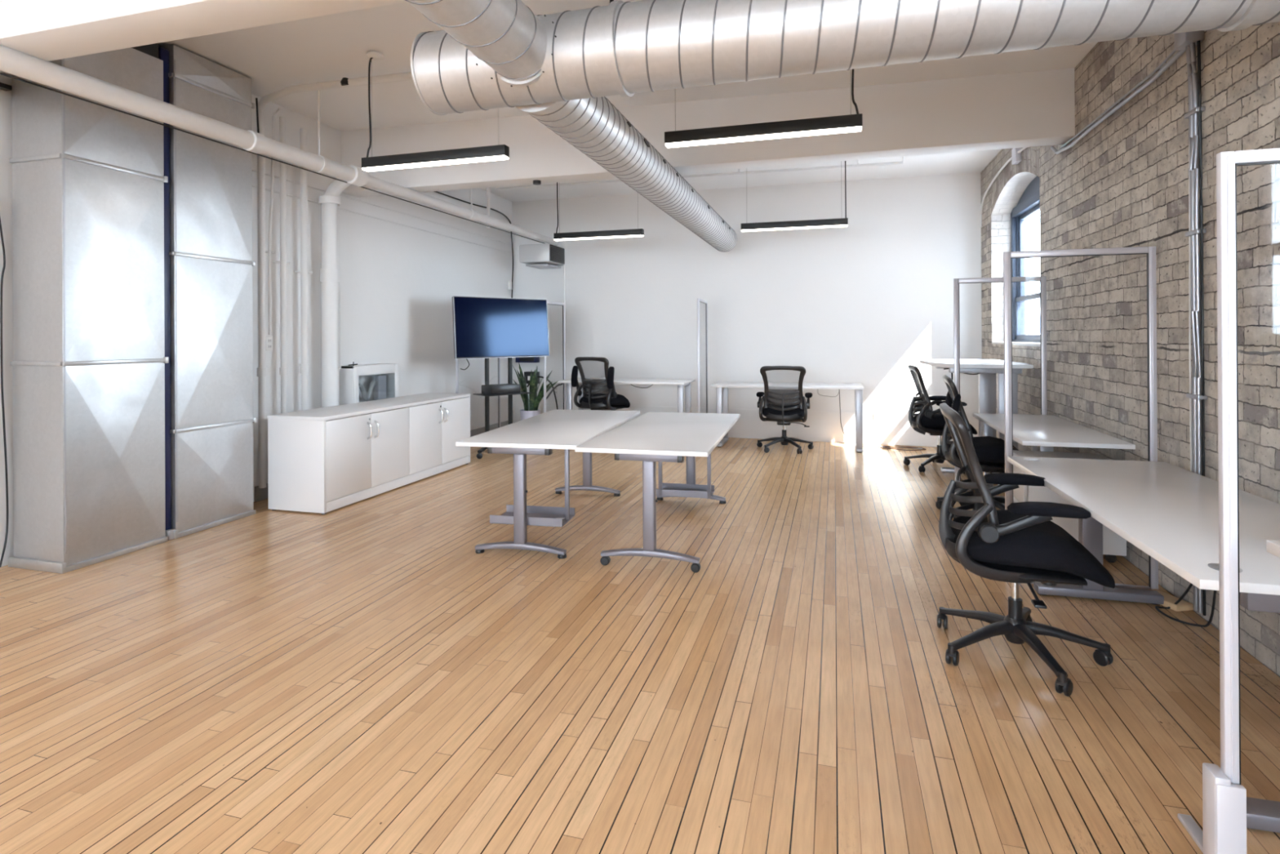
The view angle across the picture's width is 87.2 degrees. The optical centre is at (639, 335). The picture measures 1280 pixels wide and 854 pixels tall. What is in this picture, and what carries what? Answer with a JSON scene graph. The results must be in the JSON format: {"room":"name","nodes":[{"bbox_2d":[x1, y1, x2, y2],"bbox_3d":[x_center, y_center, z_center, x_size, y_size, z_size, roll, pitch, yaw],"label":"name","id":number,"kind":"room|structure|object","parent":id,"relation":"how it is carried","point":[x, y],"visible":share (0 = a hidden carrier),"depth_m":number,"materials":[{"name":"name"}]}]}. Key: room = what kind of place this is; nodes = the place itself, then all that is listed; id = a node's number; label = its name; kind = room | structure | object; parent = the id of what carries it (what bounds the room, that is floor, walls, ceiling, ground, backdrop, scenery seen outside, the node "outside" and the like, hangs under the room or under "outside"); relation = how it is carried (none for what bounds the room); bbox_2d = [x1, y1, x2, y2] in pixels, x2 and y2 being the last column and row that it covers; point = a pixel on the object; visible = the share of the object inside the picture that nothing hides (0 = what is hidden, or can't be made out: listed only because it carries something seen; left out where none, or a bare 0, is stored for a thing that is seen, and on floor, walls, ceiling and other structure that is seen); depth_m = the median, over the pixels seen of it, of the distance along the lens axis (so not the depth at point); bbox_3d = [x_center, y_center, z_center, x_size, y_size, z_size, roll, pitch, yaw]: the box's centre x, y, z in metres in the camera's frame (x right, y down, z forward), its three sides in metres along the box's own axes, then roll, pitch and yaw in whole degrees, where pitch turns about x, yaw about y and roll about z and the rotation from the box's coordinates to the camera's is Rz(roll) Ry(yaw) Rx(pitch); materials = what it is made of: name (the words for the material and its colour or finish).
{"room":"open-plan office","nodes":[
{"label":"open-plan office","id":0,"kind":"room"},
{"bbox_2d":[0,71,513,566],"bbox_3d":[-3.984,-0.397,2.973,0.400,3.550,14.700,0,0,16],"label":"wall","id":1,"kind":"structure","parent":0,"point":[398,283],"depth_m":6.62,"materials":[{"name":"paint"}]},
{"bbox_2d":[0,217,8,567],"bbox_3d":[-3.647,0.273,3.845,0.035,2.092,0.053,0,0,16],"label":"cable","id":2,"kind":"object","parent":1,"relation":"attached to","point":[1,229],"visible":1,"depth_m":3.85,"materials":[{"name":"plastic"}]},
{"bbox_2d":[0,82,12,91],"bbox_3d":[-3.647,-1.420,3.817,0.050,0.025,0.110,0,0,16],"label":"wall bracket","id":3,"kind":"object","parent":1,"relation":"attached to","point":[3,86],"visible":1,"depth_m":3.84,"materials":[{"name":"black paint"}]},
{"bbox_2d":[0,0,406,61],"bbox_3d":[-0.826,-1.726,2.583,6.240,0.730,0.245,0,0,16],"label":"ceiling beam","id":4,"kind":"structure","parent":1,"relation":"attached to","point":[47,30],"depth_m":2.93,"materials":[{"name":"paint"}]},
{"bbox_2d":[266,336,272,351],"bbox_3d":[-3.004,0.067,5.448,0.016,0.116,0.072,0,0,16],"label":"wall socket","id":5,"kind":"object","parent":1,"relation":"attached to","point":[268,339],"visible":0.87,"depth_m":5.44,"materials":[{"name":"paint"}]},
{"bbox_2d":[265,107,281,334],"bbox_3d":[-2.962,-0.919,5.441,0.152,1.830,0.064,0,0,16],"label":"pipe","id":6,"kind":"object","parent":1,"relation":"attached to","point":[268,251],"visible":0.8,"depth_m":5.44,"materials":[{"name":"metal"}]},
{"bbox_2d":[273,116,289,413],"bbox_3d":[-2.958,-0.288,5.563,0.123,3.030,0.063,0,0,-43],"label":"pipe","id":7,"kind":"object","parent":1,"relation":"attached to","point":[283,370],"visible":0.89,"depth_m":5.55,"materials":[{"name":"metal"}]},
{"bbox_2d":[293,128,312,410],"bbox_3d":[-2.891,-0.273,5.787,0.148,3.000,0.075,0,0,-43],"label":"pipe","id":8,"kind":"object","parent":1,"relation":"attached to","point":[304,366],"visible":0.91,"depth_m":5.77,"materials":[{"name":"metal"}]},
{"bbox_2d":[318,177,350,407],"bbox_3d":[-2.687,-0.100,5.959,0.402,2.652,0.173,0,0,37],"label":"drain pipe","id":9,"kind":"object","parent":1,"relation":"attached to","point":[330,202],"visible":0.83,"depth_m":5.97,"materials":[{"name":"metal"}]},
{"bbox_2d":[338,283,341,370],"bbox_3d":[-2.781,-0.069,6.185,0.064,0.851,0.028,0,0,16],"label":"pipe","id":10,"kind":"object","parent":1,"relation":"attached to","point":[340,306],"visible":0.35,"depth_m":6.17,"materials":[{"name":"metal"}]},
{"bbox_2d":[338,361,399,404],"bbox_3d":[-2.634,0.511,6.527,0.210,0.530,0.660,0,0,16],"label":"box","id":11,"kind":"object","parent":1,"relation":"attached to","point":[364,382],"visible":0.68,"depth_m":6.56,"materials":[{"name":"paint"}]},
{"bbox_2d":[254,420,508,501],"bbox_3d":[-2.451,1.267,7.500,0.023,0.120,4.450,0,0,16],"label":"baseboard","id":12,"kind":"structure","parent":1,"relation":"attached to","point":[260,494],"depth_m":5.47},
{"bbox_2d":[252,184,511,253],"bbox_3d":[-2.496,-1.183,7.367,0.015,0.025,4.670,0,0,16],"label":"conduit","id":13,"kind":"object","parent":1,"relation":"attached to","point":[255,186],"visible":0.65,"depth_m":6.99,"materials":[{"name":"metal"}]},
{"bbox_2d":[252,168,511,244],"bbox_3d":[-2.496,-1.308,7.367,0.015,0.025,4.670,0,0,16],"label":"conduit","id":14,"kind":"object","parent":1,"relation":"attached to","point":[253,170],"visible":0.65,"depth_m":6.94,"materials":[{"name":"metal"}]},
{"bbox_2d":[435,191,513,297],"bbox_3d":[-2.116,-1.093,8.652,0.034,1.240,2.049,0,0,17],"label":"cable","id":15,"kind":"object","parent":1,"relation":"attached to","point":[436,191],"visible":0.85,"depth_m":9.41,"materials":[{"name":"plastic"}]},
{"bbox_2d":[507,281,511,289],"bbox_3d":[-1.850,-0.708,9.564,0.035,0.110,0.070,0,0,16],"label":"junction box","id":16,"kind":"object","parent":1,"relation":"attached to","point":[509,283],"visible":1,"depth_m":9.53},
{"bbox_2d":[533,180,541,185],"bbox_3d":[-0.905,-1.342,5.903,0.070,0.030,0.070,0,0,16],"label":"sprinkler","id":17,"kind":"object","parent":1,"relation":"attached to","point":[535,182],"visible":1,"depth_m":5.88,"materials":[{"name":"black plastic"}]},
{"bbox_2d":[158,0,1097,201],"bbox_3d":[-0.923,-2.011,1.984,6.850,0.375,14.900,0,0,16],"label":"ceiling","id":18,"kind":"structure","parent":0,"point":[276,57],"depth_m":4.91,"materials":[{"name":"paint"}]},
{"bbox_2d":[0,44,558,245],"bbox_3d":[-2.811,-1.569,3.779,0.150,0.692,11.700,0,0,16],"label":"ceiling pipe","id":19,"kind":"object","parent":18,"relation":"hanging from","point":[13,62],"visible":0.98,"depth_m":4.13,"materials":[{"name":"metal"}]},
{"bbox_2d":[257,71,413,488],"bbox_3d":[-1.404,-0.340,4.699,3.503,3.072,0.206,0,0,19],"label":"pipe","id":20,"kind":"object","parent":18,"relation":"attached to","point":[261,369],"visible":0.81,"depth_m":5.31,"materials":[{"name":"metal"}]},
{"bbox_2d":[255,97,259,133],"bbox_3d":[-2.989,-1.651,5.240,0.027,0.406,0.067,0,0,-9],"label":"cable","id":21,"kind":"object","parent":20,"relation":"attached to","point":[256,100],"visible":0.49,"depth_m":5.25,"materials":[{"name":"black plastic"}]},
{"bbox_2d":[340,77,348,85],"bbox_3d":[-2.139,-1.839,4.886,0.070,0.050,0.070,0,0,16],"label":"ceiling hook","id":22,"kind":"object","parent":18,"relation":"attached to","point":[344,82],"visible":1,"depth_m":4.86,"materials":[{"name":"black metal"}]},
{"bbox_2d":[361,51,509,171],"bbox_3d":[-1.361,-1.510,4.421,1.070,0.779,0.110,0,0,16],"label":"pendant lamp","id":23,"kind":"object","parent":18,"relation":"hanging from","point":[493,153],"visible":0.98,"depth_m":4.41,"materials":[{"name":"black metal"}]},
{"bbox_2d":[362,155,508,171],"bbox_3d":[-1.358,-1.127,4.421,1.062,0.012,0.060,0,0,16],"label":"diffuser","id":24,"kind":"object","parent":23,"relation":"attached to","point":[460,159],"depth_m":4.40,"materials":[{"name":"white plastic"}]},
{"bbox_2d":[486,187,490,228],"bbox_3d":[-1.806,-1.591,8.016,0.044,0.630,0.044,0,0,16],"label":"pipe","id":25,"kind":"object","parent":18,"relation":"hanging from","point":[488,189],"visible":0.66,"depth_m":8.00,"materials":[{"name":"metal"}]},
{"bbox_2d":[553,182,644,240],"bbox_3d":[-0.475,-1.498,7.611,1.060,0.805,0.110,0,0,16],"label":"pendant lamp","id":26,"kind":"object","parent":18,"relation":"hanging from","point":[559,236],"visible":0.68,"depth_m":7.59,"materials":[{"name":"black metal"}]},
{"bbox_2d":[554,235,643,240],"bbox_3d":[-0.473,-1.101,7.610,1.052,0.012,0.060,0,0,16],"label":"diffuser","id":27,"kind":"object","parent":26,"relation":"attached to","point":[568,237],"depth_m":7.62,"materials":[{"name":"white plastic"}]},
{"bbox_2d":[496,156,905,190],"bbox_3d":[0.480,-1.810,7.621,4.715,0.129,0.038,0,0,17],"label":"pipe","id":28,"kind":"object","parent":18,"relation":"attached to","point":[857,165],"visible":0.84,"depth_m":7.42,"materials":[{"name":"metal"}]},
{"bbox_2d":[342,68,1075,197],"bbox_3d":[0.087,-1.726,5.617,6.170,0.730,0.220,0,0,16],"label":"beam","id":29,"kind":"structure","parent":18,"relation":"attached to","point":[1029,108],"depth_m":5.22,"materials":[{"name":"paint"}]},
{"bbox_2d":[664,69,862,147],"bbox_3d":[0.687,-1.501,3.861,1.115,0.746,0.110,0,0,16],"label":"pendant lamp","id":30,"kind":"object","parent":18,"relation":"hanging from","point":[852,122],"visible":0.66,"depth_m":3.82,"materials":[{"name":"black metal"}]},
{"bbox_2d":[665,126,862,147],"bbox_3d":[0.689,-1.134,3.860,1.107,0.012,0.060,0,0,16],"label":"diffuser","id":31,"kind":"object","parent":30,"relation":"attached to","point":[808,131],"depth_m":3.84,"materials":[{"name":"white"}]},
{"bbox_2d":[741,160,848,231],"bbox_3d":[1.614,-1.491,7.007,1.120,0.766,0.110,0,0,16],"label":"pendant lamp","id":32,"kind":"object","parent":18,"relation":"hanging from","point":[842,222],"visible":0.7,"depth_m":6.97,"materials":[{"name":"black metal"}]},
{"bbox_2d":[741,224,847,231],"bbox_3d":[1.600,-1.114,7.011,1.077,0.012,0.060,0,0,16],"label":"diffuser","id":33,"kind":"object","parent":32,"relation":"attached to","point":[781,227],"depth_m":7.01,"materials":[{"name":"white"}]},
{"bbox_2d":[410,0,1279,115],"bbox_3d":[1.197,-1.450,2.381,4.404,0.917,0.364,0,0,16],"label":"spiral duct","id":34,"kind":"object","parent":18,"relation":"hanging from","point":[626,49],"visible":0.89,"depth_m":2.46,"materials":[{"name":"metal"}]},
{"bbox_2d":[404,0,546,86],"bbox_3d":[-0.811,-1.163,1.594,0.288,0.288,2.412,0,0,16],"label":"spiral duct","id":35,"kind":"object","parent":34,"relation":"attached to","point":[506,35],"visible":0.95,"depth_m":2.40,"materials":[{"name":"metal"}]},
{"bbox_2d":[515,96,737,252],"bbox_3d":[0.278,-1.144,5.521,0.331,0.327,5.347,0,0,16],"label":"spiral duct","id":36,"kind":"object","parent":34,"relation":"attached to","point":[595,126],"visible":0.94,"depth_m":4.02,"materials":[{"name":"metal"}]},
{"bbox_2d":[643,137,649,147],"bbox_3d":[0.042,-1.194,4.172,0.021,0.050,0.120,0,0,16],"label":"outlet","id":37,"kind":"object","parent":36,"relation":"attached to","point":[646,144],"depth_m":4.14,"materials":[{"name":"black paint"}]},
{"bbox_2d":[0,437,1279,853],"bbox_3d":[-0.869,1.383,1.916,6.750,0.150,14.800,0,0,16],"label":"floor","id":38,"kind":"structure","parent":0,"point":[357,677],"depth_m":2.47,"materials":[{"name":"brown wood"}]},
{"bbox_2d":[8,43,168,573],"bbox_3d":[-3.339,-0.284,4.101,0.432,3.220,0.631,0,0,16],"label":"air duct","id":39,"kind":"object","parent":38,"relation":"on","point":[88,363],"depth_m":3.89,"materials":[{"name":"metal"}]},
{"bbox_2d":[158,47,175,540],"bbox_3d":[-3.083,-0.270,4.378,0.070,3.190,0.060,0,0,16],"label":"column","id":40,"kind":"structure","parent":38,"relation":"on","point":[163,54],"depth_m":4.38,"materials":[{"name":"metal"}]},
{"bbox_2d":[158,44,256,538],"bbox_3d":[-3.151,-0.289,4.750,0.432,3.231,0.650,0,0,16],"label":"air duct","id":41,"kind":"object","parent":38,"relation":"on","point":[211,263],"visible":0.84,"depth_m":4.64,"materials":[{"name":"metal"}]},
{"bbox_2d":[267,392,471,514],"bbox_3d":[-2.260,0.963,6.003,0.553,0.720,2.078,0,0,16],"label":"storage cabinet","id":42,"kind":"object","parent":38,"relation":"on","point":[322,460],"visible":1,"depth_m":5.36,"materials":[{"name":"white laminate"}]},
{"bbox_2d":[455,357,500,427],"bbox_3d":[-2.025,0.466,8.475,0.028,1.720,1.040,0,0,17],"label":"screen","id":43,"kind":"object","parent":38,"relation":"on","point":[499,358],"visible":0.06,"depth_m":8.94,"materials":[{"name":"silver metal"}]},
{"bbox_2d":[472,357,531,458],"bbox_3d":[-1.585,0.572,7.686,0.900,1.500,0.580,0,0,-41],"label":"tv stand","id":44,"kind":"object","parent":38,"relation":"on","point":[479,455],"visible":0.23,"depth_m":7.62,"materials":[{"name":"black paint"}]},
{"bbox_2d":[452,296,549,359],"bbox_3d":[-1.562,-0.086,7.643,1.194,0.679,0.116,0,0,-41],"label":"television","id":45,"kind":"object","parent":44,"relation":"attached to","point":[484,327],"visible":1,"depth_m":7.58,"materials":[{"name":"black plastic"}]},
{"bbox_2d":[481,383,520,395],"bbox_3d":[-1.568,0.607,7.592,0.380,0.100,0.224,0,0,-41],"label":"media box","id":46,"kind":"object","parent":44,"relation":"on","point":[499,388],"visible":1,"depth_m":7.50,"materials":[{"name":"black plastic"}]},
{"bbox_2d":[472,391,531,396],"bbox_3d":[-1.560,0.662,7.628,0.560,0.010,0.340,0,0,-41],"label":"shelf","id":47,"kind":"object","parent":44,"relation":"attached to","point":[522,393],"depth_m":7.52,"materials":[{"name":"black metal"}]},
{"bbox_2d":[512,362,558,420],"bbox_3d":[-1.355,0.831,8.336,0.718,0.983,0.280,0,0,24],"label":"potted snake plant","id":48,"kind":"object","parent":38,"relation":"on","point":[531,403],"visible":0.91,"depth_m":8.29,"materials":[{"name":"green plant"}]},
{"bbox_2d":[526,376,558,409],"bbox_3d":[-1.365,0.938,9.392,0.470,0.738,0.035,0,0,13],"label":"cable","id":49,"kind":"object","parent":38,"relation":"on","point":[548,380],"visible":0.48,"depth_m":9.35,"materials":[{"name":"black plastic"}]},
{"bbox_2d":[455,408,639,558],"bbox_3d":[-0.545,0.971,4.800,0.750,0.680,1.800,0,0,12],"label":"meeting table","id":50,"kind":"object","parent":38,"relation":"on","point":[541,433],"visible":0.97,"depth_m":4.17,"materials":[{"name":"laminate"}]},
{"bbox_2d":[489,448,574,527],"bbox_3d":[-0.664,0.899,4.168,0.460,0.483,0.260,0,0,12],"label":"tray","id":51,"kind":"object","parent":50,"relation":"hanging from","point":[545,516],"visible":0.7,"depth_m":4.13,"materials":[{"name":"grey metal"}]},
{"bbox_2d":[543,301,565,413],"bbox_3d":[-1.066,0.453,8.406,0.028,1.735,0.561,0,0,19],"label":"screen","id":52,"kind":"object","parent":38,"relation":"on","point":[548,302],"visible":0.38,"depth_m":8.64,"materials":[{"name":"silver metal"}]},
{"bbox_2d":[571,356,630,410],"bbox_3d":[-0.461,0.787,8.158,0.646,1.059,0.638,0,0,34],"label":"office chair","id":53,"kind":"object","parent":38,"relation":"on","point":[597,393],"visible":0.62,"depth_m":7.99,"materials":[{"name":"black plastic"}]},
{"bbox_2d":[579,394,630,408],"bbox_3d":[-0.424,0.805,8.198,0.500,0.199,0.530,0,0,34],"label":"seat cushion","id":54,"kind":"object","parent":53,"relation":"on","point":[597,401],"depth_m":7.98,"materials":[{"name":"black fabric"}]},
{"bbox_2d":[555,377,695,413],"bbox_3d":[-0.169,0.936,8.438,1.620,0.758,0.680,0,0,16],"label":"office desk","id":55,"kind":"object","parent":38,"relation":"on","point":[681,383],"visible":0.49,"depth_m":8.38,"materials":[{"name":"laminate"}]},
{"bbox_2d":[546,382,562,399],"bbox_3d":[-1.090,0.735,8.773,0.097,0.286,0.889,0,0,-21],"label":"cable","id":56,"kind":"object","parent":55,"relation":"attached to","point":[557,385],"visible":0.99,"depth_m":9.05,"materials":[{"name":"black plastic"}]},
{"bbox_2d":[574,411,740,572],"bbox_3d":[0.218,0.967,4.559,0.750,0.680,1.810,0,0,14],"label":"meeting table","id":57,"kind":"object","parent":38,"relation":"on","point":[650,437],"visible":0.88,"depth_m":3.90,"materials":[{"name":"laminate"}]},
{"bbox_2d":[656,453,714,497],"bbox_3d":[0.343,0.930,5.125,0.423,0.553,0.223,0,0,14],"label":"tray","id":58,"kind":"object","parent":57,"relation":"hanging from","point":[696,491],"visible":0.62,"depth_m":5.05,"materials":[{"name":"grey metal"}]},
{"bbox_2d":[697,297,708,413],"bbox_3d":[0.755,0.442,8.072,0.028,1.735,0.731,0,0,13],"label":"screen","id":59,"kind":"object","parent":38,"relation":"on","point":[699,300],"visible":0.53,"depth_m":7.73,"materials":[{"name":"silver metal"}]},
{"bbox_2d":[755,365,813,453],"bbox_3d":[1.648,0.821,7.701,0.642,0.966,0.618,0,0,18],"label":"office chair","id":60,"kind":"object","parent":38,"relation":"on","point":[785,414],"visible":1,"depth_m":7.50,"materials":[{"name":"black plastic"}]},
{"bbox_2d":[762,404,804,417],"bbox_3d":[1.655,0.887,7.713,0.500,0.199,0.530,0,0,15],"label":"seat cushion","id":61,"kind":"object","parent":60,"relation":"on","point":[768,410],"depth_m":7.48,"materials":[{"name":"black fabric"}]},
{"bbox_2d":[710,381,863,453],"bbox_3d":[1.718,0.937,7.872,1.690,0.733,0.640,0,0,16],"label":"office desk","id":62,"kind":"object","parent":38,"relation":"on","point":[722,387],"visible":0.94,"depth_m":7.73,"materials":[{"name":"laminate"}]},
{"bbox_2d":[817,389,839,396],"bbox_3d":[2.181,0.661,7.774,0.258,0.103,0.040,0,0,21],"label":"cable","id":63,"kind":"object","parent":62,"relation":"hanging from","point":[817,389],"visible":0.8,"depth_m":7.76,"materials":[{"name":"grey plastic"}]},
{"bbox_2d":[838,389,922,448],"bbox_3d":[2.726,0.945,7.702,0.942,0.695,0.180,0,0,1],"label":"cable","id":64,"kind":"object","parent":38,"relation":"on","point":[838,389],"visible":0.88,"depth_m":7.64,"materials":[{"name":"grey plastic"}]},
{"bbox_2d":[865,444,926,450],"bbox_3d":[2.896,1.282,7.678,0.691,0.022,0.252,0,0,16],"label":"cable","id":65,"kind":"object","parent":38,"relation":"on","point":[886,446],"visible":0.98,"depth_m":7.62,"materials":[{"name":"white plastic"}]},
{"bbox_2d":[903,364,977,474],"bbox_3d":[2.936,0.793,6.544,0.624,1.001,0.665,0,0,3],"label":"office chair","id":66,"kind":"object","parent":38,"relation":"on","point":[928,420],"visible":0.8,"depth_m":6.44,"materials":[{"name":"black plastic"}]},
{"bbox_2d":[913,412,977,434],"bbox_3d":[2.956,0.843,6.538,0.530,0.199,0.500,0,0,14],"label":"seat cushion","id":67,"kind":"object","parent":66,"relation":"on","point":[922,424],"depth_m":6.35,"materials":[{"name":"black fabric"}]},
{"bbox_2d":[920,359,1033,490],"bbox_3d":[2.926,0.763,5.970,0.740,1.060,1.325,0,0,16],"label":"desk","id":68,"kind":"object","parent":38,"relation":"on","point":[987,369],"visible":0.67,"depth_m":5.67,"materials":[{"name":"laminate"}]},
{"bbox_2d":[935,374,1018,518],"bbox_3d":[2.479,0.794,4.830,0.642,0.999,0.648,0,0,20],"label":"office chair","id":69,"kind":"object","parent":38,"relation":"on","point":[989,451],"visible":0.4,"depth_m":4.67,"materials":[{"name":"black plastic"}]},
{"bbox_2d":[948,435,1018,463],"bbox_3d":[2.509,0.843,4.810,0.530,0.199,0.500,0,0,20],"label":"seat cushion","id":70,"kind":"object","parent":69,"relation":"on","point":[988,450],"depth_m":4.64,"materials":[{"name":"black fabric"}]},
{"bbox_2d":[953,275,1047,497],"bbox_3d":[2.812,0.420,5.256,0.650,1.745,0.027,0,0,16],"label":"screen","id":71,"kind":"object","parent":38,"relation":"on","point":[1042,279],"visible":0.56,"depth_m":5.20,"materials":[{"name":"silver metal"}]},
{"bbox_2d":[937,402,1115,696],"bbox_3d":[1.550,0.795,2.727,0.622,1.001,0.646,0,0,20],"label":"office chair","id":72,"kind":"object","parent":38,"relation":"on","point":[1020,543],"visible":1,"depth_m":2.58,"materials":[{"name":"black plastic"}]},
{"bbox_2d":[951,509,1115,587],"bbox_3d":[1.562,0.844,2.722,0.530,0.199,0.500,0,0,18],"label":"seat cushion","id":73,"kind":"object","parent":72,"relation":"on","point":[1042,552],"depth_m":2.54,"materials":[{"name":"black fabric"}]},
{"bbox_2d":[973,413,1135,505],"bbox_3d":[2.655,0.947,4.458,0.555,0.690,1.440,0,0,16],"label":"office desk","id":74,"kind":"object","parent":38,"relation":"on","point":[1043,433],"visible":0.44,"depth_m":4.21,"materials":[{"name":"laminate"}]},
{"bbox_2d":[1013,449,1126,562],"bbox_3d":[2.527,1.012,4.037,0.528,0.560,0.420,0,0,16],"label":"drawer pedestal","id":75,"kind":"object","parent":38,"relation":"on","point":[1113,544],"visible":0.16,"depth_m":3.87,"materials":[{"name":"metal"}]},
{"bbox_2d":[1003,246,1158,589],"bbox_3d":[2.254,0.425,3.455,0.683,1.735,0.027,0,0,16],"label":"frame","id":76,"kind":"object","parent":38,"relation":"on","point":[1150,251],"visible":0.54,"depth_m":3.40,"materials":[{"name":"silver metal"}]},
{"bbox_2d":[1007,456,1279,832],"bbox_3d":[2.007,0.956,2.511,0.699,0.673,1.820,0,0,15],"label":"office desk","id":77,"kind":"object","parent":38,"relation":"on","point":[1169,512],"visible":0.81,"depth_m":2.39,"materials":[{"name":"laminate"}]},
{"bbox_2d":[1146,588,1193,611],"bbox_3d":[2.538,1.276,3.243,0.100,0.030,0.200,0,0,-9],"label":"wood block","id":78,"kind":"object","parent":38,"relation":"on","point":[1169,600],"visible":0.51,"depth_m":3.17,"materials":[{"name":"beige wood"}]},
{"bbox_2d":[1155,582,1216,626],"bbox_3d":[2.412,0.991,2.892,0.136,0.607,0.603,0,0,16],"label":"cable","id":79,"kind":"object","parent":38,"relation":"on","point":[1190,585],"visible":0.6,"depth_m":3.01,"materials":[{"name":"black rubber"}]},
{"bbox_2d":[1177,147,1279,853],"bbox_3d":[1.652,0.437,1.480,0.712,1.712,0.510,0,0,16],"label":"frame","id":80,"kind":"object","parent":38,"relation":"on","point":[1224,831],"visible":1,"depth_m":1.52,"materials":[{"name":"silver metal"}]},
{"bbox_2d":[1266,539,1279,557],"bbox_3d":[1.452,0.868,0.520,0.690,0.850,1.765,0,0,16],"label":"office desk","id":81,"kind":"object","parent":38,"relation":"on","point":[1273,547],"visible":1,"depth_m":1.44,"materials":[{"name":"laminate"}]},
{"bbox_2d":[511,172,982,422],"bbox_3d":[1.053,-0.416,8.788,6.879,3.550,0.250,0,0,20],"label":"wall","id":82,"kind":"structure","parent":0,"point":[864,301],"depth_m":8.44,"materials":[{"name":"paint"}]},
{"bbox_2d":[515,356,539,362],"bbox_3d":[-1.597,0.306,9.528,0.320,0.160,0.135,0,0,16],"label":"equipment box","id":83,"kind":"object","parent":82,"relation":"attached to","point":[522,359],"visible":0.52,"depth_m":9.47,"materials":[{"name":"black plastic"}]},
{"bbox_2d":[524,371,539,383],"bbox_3d":[-1.533,0.600,9.526,0.200,0.170,0.103,0,0,16],"label":"equipment box","id":84,"kind":"object","parent":82,"relation":"attached to","point":[527,374],"visible":0.55,"depth_m":9.49,"materials":[{"name":"black plastic"}]},
{"bbox_2d":[519,243,564,269],"bbox_3d":[-1.337,-1.077,9.212,0.461,0.280,0.520,0,0,16],"label":"heater","id":85,"kind":"object","parent":82,"relation":"attached to","point":[544,255],"visible":1,"depth_m":9.00,"materials":[{"name":"metal"}]},
{"bbox_2d":[549,244,564,264],"bbox_3d":[-1.127,-1.098,9.152,0.017,0.220,0.480,0,0,16],"label":"grille","id":86,"kind":"object","parent":85,"relation":"attached to","point":[557,255],"depth_m":9.13,"materials":[{"name":"plastic"}]},
{"bbox_2d":[553,386,558,394],"bbox_3d":[-1.175,0.773,9.428,0.072,0.116,0.016,0,0,16],"label":"wall socket","id":87,"kind":"object","parent":82,"relation":"attached to","point":[556,389],"visible":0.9,"depth_m":9.42,"materials":[{"name":"paint"}]},
{"bbox_2d":[563,255,565,399],"bbox_3d":[-1.056,-0.098,9.390,0.024,2.040,0.024,0,0,16],"label":"pipe","id":88,"kind":"object","parent":82,"relation":"attached to","point":[564,255],"visible":0.43,"depth_m":9.38,"materials":[{"name":"metal"}]},
{"bbox_2d":[515,401,978,446],"bbox_3d":[1.048,1.124,8.649,6.012,0.370,0.016,0,0,20],"label":"baseboard","id":89,"kind":"structure","parent":82,"relation":"attached to","point":[824,426],"depth_m":8.21,"materials":[{"name":"paint"}]},
{"bbox_2d":[980,22,1279,676],"bbox_3d":[2.120,-0.411,0.897,0.360,3.500,14.600,0,0,16],"label":"wall","id":90,"kind":"structure","parent":0,"point":[1125,184],"depth_m":3.49,"materials":[{"name":"brick"}]},
{"bbox_2d":[979,146,1027,227],"bbox_3d":[3.466,-1.449,6.319,0.050,0.481,2.555,0,0,16],"label":"conduit","id":91,"kind":"object","parent":90,"relation":"attached to","point":[1015,158],"visible":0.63,"depth_m":6.11,"materials":[{"name":"metal"}]},
{"bbox_2d":[991,176,1039,346],"bbox_3d":[3.634,-0.704,6.262,0.305,1.592,1.750,0,0,16],"label":"window","id":92,"kind":"structure","parent":90,"relation":"in","point":[1028,204],"depth_m":6.93,"materials":[{"name":"paint"}]},
{"bbox_2d":[1050,30,1207,615],"bbox_3d":[2.804,-0.089,4.041,0.075,2.700,2.112,0,0,16],"label":"conduit","id":93,"kind":"object","parent":90,"relation":"attached to","point":[1187,42],"visible":0.87,"depth_m":3.06,"materials":[{"name":"grey metal"}]},
{"label":"outside","id":94,"kind":"structure","parent":0,"visible":0},
{"bbox_3d":[68.940,15.253,58.150,400.000,0.500,450.000,0,0,16],"label":"ground","id":95,"kind":"structure","parent":94,"visible":0},
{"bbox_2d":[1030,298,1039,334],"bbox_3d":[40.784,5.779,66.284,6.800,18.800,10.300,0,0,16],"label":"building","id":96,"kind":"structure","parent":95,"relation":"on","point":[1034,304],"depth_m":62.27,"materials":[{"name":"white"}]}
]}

